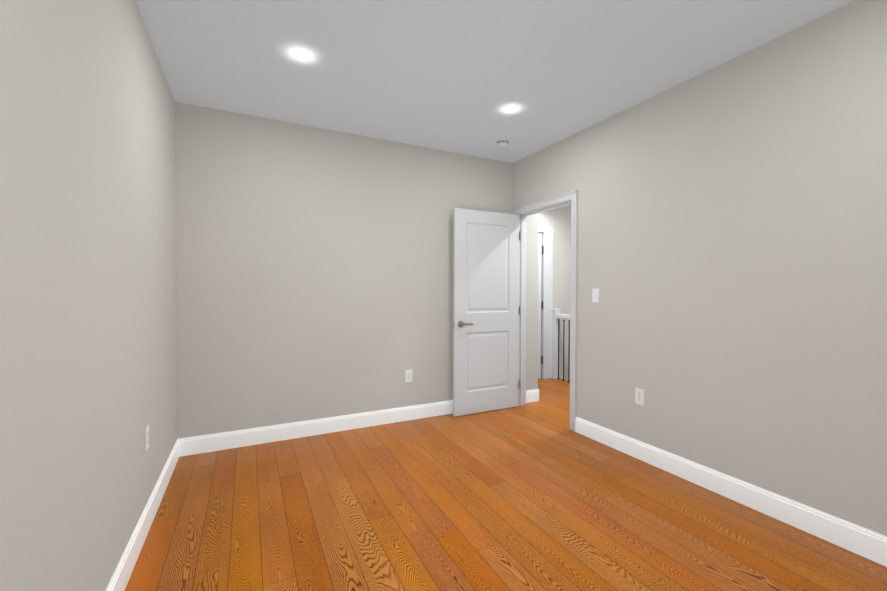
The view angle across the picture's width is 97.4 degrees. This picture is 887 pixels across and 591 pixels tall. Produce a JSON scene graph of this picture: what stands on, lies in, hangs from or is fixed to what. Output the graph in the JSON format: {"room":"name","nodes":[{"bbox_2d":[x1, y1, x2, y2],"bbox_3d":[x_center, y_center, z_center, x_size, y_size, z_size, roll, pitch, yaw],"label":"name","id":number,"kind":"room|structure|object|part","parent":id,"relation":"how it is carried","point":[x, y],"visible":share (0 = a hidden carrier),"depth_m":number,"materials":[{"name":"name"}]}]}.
{"room":"empty bedroom","nodes":[
{"label":"empty bedroom","id":0,"kind":"room"},
{"bbox_2d":[0,0,176,590],"bbox_3d":[-1.147,-0.087,1.062,0.120,2.700,4.440,0,1,-27],"label":"wall","id":1,"kind":"structure","parent":0,"point":[88,366],"depth_m":1.28,"materials":[{"name":"paint"}]},
{"bbox_2d":[106,438,181,590],"bbox_3d":[-1.090,1.195,1.110,0.014,0.135,4.200,0,1,-27],"label":"baseboard","id":2,"kind":"structure","parent":1,"relation":"attached to","point":[119,580],"depth_m":1.96,"materials":[{"name":"white wood"}]},
{"bbox_2d":[145,424,148,451],"bbox_3d":[-1.585,0.762,2.086,0.008,0.122,0.074,0,1,-27],"label":"electrical outlet","id":3,"kind":"object","parent":1,"relation":"attached to","point":[146,437],"visible":1,"depth_m":2.07,"materials":[{"name":"white plastic"}]},
{"bbox_2d":[175,102,512,438],"bbox_3d":[-0.604,-0.124,3.752,3.266,2.700,0.120,0,1,-27],"label":"wall","id":4,"kind":"structure","parent":0,"point":[314,273],"depth_m":3.40,"materials":[{"name":"paint"}]},
{"bbox_2d":[182,400,452,455],"bbox_3d":[-0.617,1.159,3.690,3.116,0.135,0.014,0,1,-27],"label":"baseboard","id":5,"kind":"structure","parent":4,"relation":"attached to","point":[260,435],"depth_m":3.40,"materials":[{"name":"white wood"}]},
{"bbox_2d":[405,369,411,381],"bbox_3d":[-0.339,0.790,3.827,0.074,0.122,0.008,0,1,-27],"label":"electrical outlet","id":6,"kind":"object","parent":4,"relation":"attached to","point":[408,375],"visible":1,"depth_m":3.82,"materials":[{"name":"white plastic"}]},
{"bbox_2d":[135,0,854,162],"bbox_3d":[0.932,-1.511,3.092,5.670,0.100,6.240,0,1,-27],"label":"ceiling","id":7,"kind":"structure","parent":0,"point":[454,76],"depth_m":2.38,"materials":[{"name":"paint"}]},
{"bbox_2d":[288,46,313,60],"bbox_3d":[-0.854,-1.451,2.341,0.380,0.008,0.380,0,1,-27],"label":"recessed light","id":8,"kind":"object","parent":7,"relation":"in","point":[301,53],"visible":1,"depth_m":2.33,"materials":[{"name":"white"}]},
{"bbox_2d":[496,139,508,145],"bbox_3d":[0.565,-1.454,3.713,0.124,0.034,0.124,0,1,-27],"label":"smoke detector","id":9,"kind":"object","parent":7,"relation":"attached to","point":[502,142],"visible":1,"depth_m":3.68,"materials":[{"name":"white plastic"}]},
{"bbox_2d":[501,103,519,112],"bbox_3d":[0.524,-1.458,3.034,0.380,0.008,0.380,0,1,-27],"label":"recessed light","id":10,"kind":"object","parent":7,"relation":"in","point":[510,107],"visible":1,"depth_m":3.02,"materials":[{"name":"white"}]},
{"bbox_2d":[125,378,886,590],"bbox_3d":[0.694,1.297,2.456,4.650,0.100,5.240,0,1,-27],"label":"floor","id":11,"kind":"structure","parent":0,"point":[539,495],"depth_m":2.15,"materials":[{"name":"brown wood"}]},
{"bbox_2d":[551,309,569,381],"bbox_3d":[2.604,0.728,3.717,0.112,1.012,4.466,0,1,-27],"label":"stair railing","id":12,"kind":"object","parent":11,"relation":"on","point":[557,316],"visible":0.12,"depth_m":5.61,"materials":[{"name":"white wood"}]},
{"bbox_2d":[526,213,538,390],"bbox_3d":[0.780,-0.137,4.873,0.214,2.700,0.960,0,1,-27],"label":"wall","id":13,"kind":"structure","parent":0,"point":[532,312],"depth_m":4.46,"materials":[{"name":"paint"}]},
{"bbox_2d":[526,389,538,400],"bbox_3d":[0.909,1.146,4.882,0.014,0.135,0.854,0,1,-27],"label":"baseboard","id":14,"kind":"structure","parent":13,"relation":"attached to","point":[532,395],"depth_m":4.47,"materials":[{"name":"white wood"}]},
{"bbox_2d":[538,205,570,380],"bbox_3d":[1.557,0.453,5.742,1.950,3.900,0.120,0,1,-27],"label":"wall","id":15,"kind":"structure","parent":0,"point":[558,220],"depth_m":5.77,"materials":[{"name":"paint"}]},
{"bbox_2d":[538,233,542,378],"bbox_3d":[1.090,0.152,5.450,0.747,2.092,0.055,0,1,-27],"label":"hall door","id":16,"kind":"structure","parent":15,"relation":"in","point":[539,294],"depth_m":5.59,"materials":[{"name":"white wood"}]},
{"bbox_3d":[1.420,0.137,5.598,0.024,1.696,0.025,0,1,-27],"label":"hall door hinge","id":17,"kind":"part","parent":16,"relation":"part of","materials":[{"name":"white wood"}]},
{"bbox_2d":[538,226,552,378],"bbox_3d":[1.109,0.110,5.502,1.005,2.190,0.138,0,1,-27],"label":"door frame","id":18,"kind":"structure","parent":15,"relation":"attached to","point":[547,289],"depth_m":5.62,"materials":[{"name":"white wood"}]},
{"bbox_2d":[513,0,886,536],"bbox_3d":[1.798,-0.100,2.475,0.120,2.700,4.320,0,1,-27],"label":"wall","id":19,"kind":"structure","parent":0,"point":[732,240],"depth_m":2.29,"materials":[{"name":"paint"}]},
{"bbox_2d":[512,190,577,431],"bbox_3d":[1.040,0.138,3.961,0.144,2.178,0.946,0,1,-27],"label":"door frame","id":20,"kind":"structure","parent":19,"relation":"attached to","point":[572,196],"depth_m":3.77,"materials":[{"name":"white wood"}]},
{"bbox_2d":[453,208,518,416],"bbox_3d":[0.459,0.170,4.092,0.795,2.092,0.160,0,1,-27],"label":"door","id":21,"kind":"structure","parent":20,"relation":"in","point":[485,305],"depth_m":4.06,"materials":[{"name":"white wood"}]},
{"bbox_3d":[0.228,0.289,3.923,0.154,0.066,0.062,0,1,-27],"label":"handle","id":22,"kind":"part","parent":21,"relation":"part of","materials":[{"name":"grey metal"}]},
{"bbox_2d":[592,289,598,302],"bbox_3d":[1.295,0.001,3.324,0.017,0.122,0.074,0,1,-27],"label":"light switch","id":23,"kind":"object","parent":19,"relation":"attached to","point":[595,295],"visible":1,"depth_m":3.33,"materials":[{"name":"white plastic"}]},
{"bbox_2d":[635,388,643,405],"bbox_3d":[1.488,0.767,2.957,0.008,0.122,0.074,0,1,-27],"label":"electrical outlet","id":24,"kind":"object","parent":19,"relation":"attached to","point":[639,396],"visible":1,"depth_m":2.95,"materials":[{"name":"white plastic"}]},
{"bbox_2d":[575,417,886,566],"bbox_3d":[1.926,1.188,2.084,0.014,0.135,3.232,0,1,-27],"label":"baseboard","id":25,"kind":"structure","parent":19,"relation":"attached to","point":[861,541],"depth_m":2.27,"materials":[{"name":"white wood"}]}
]}

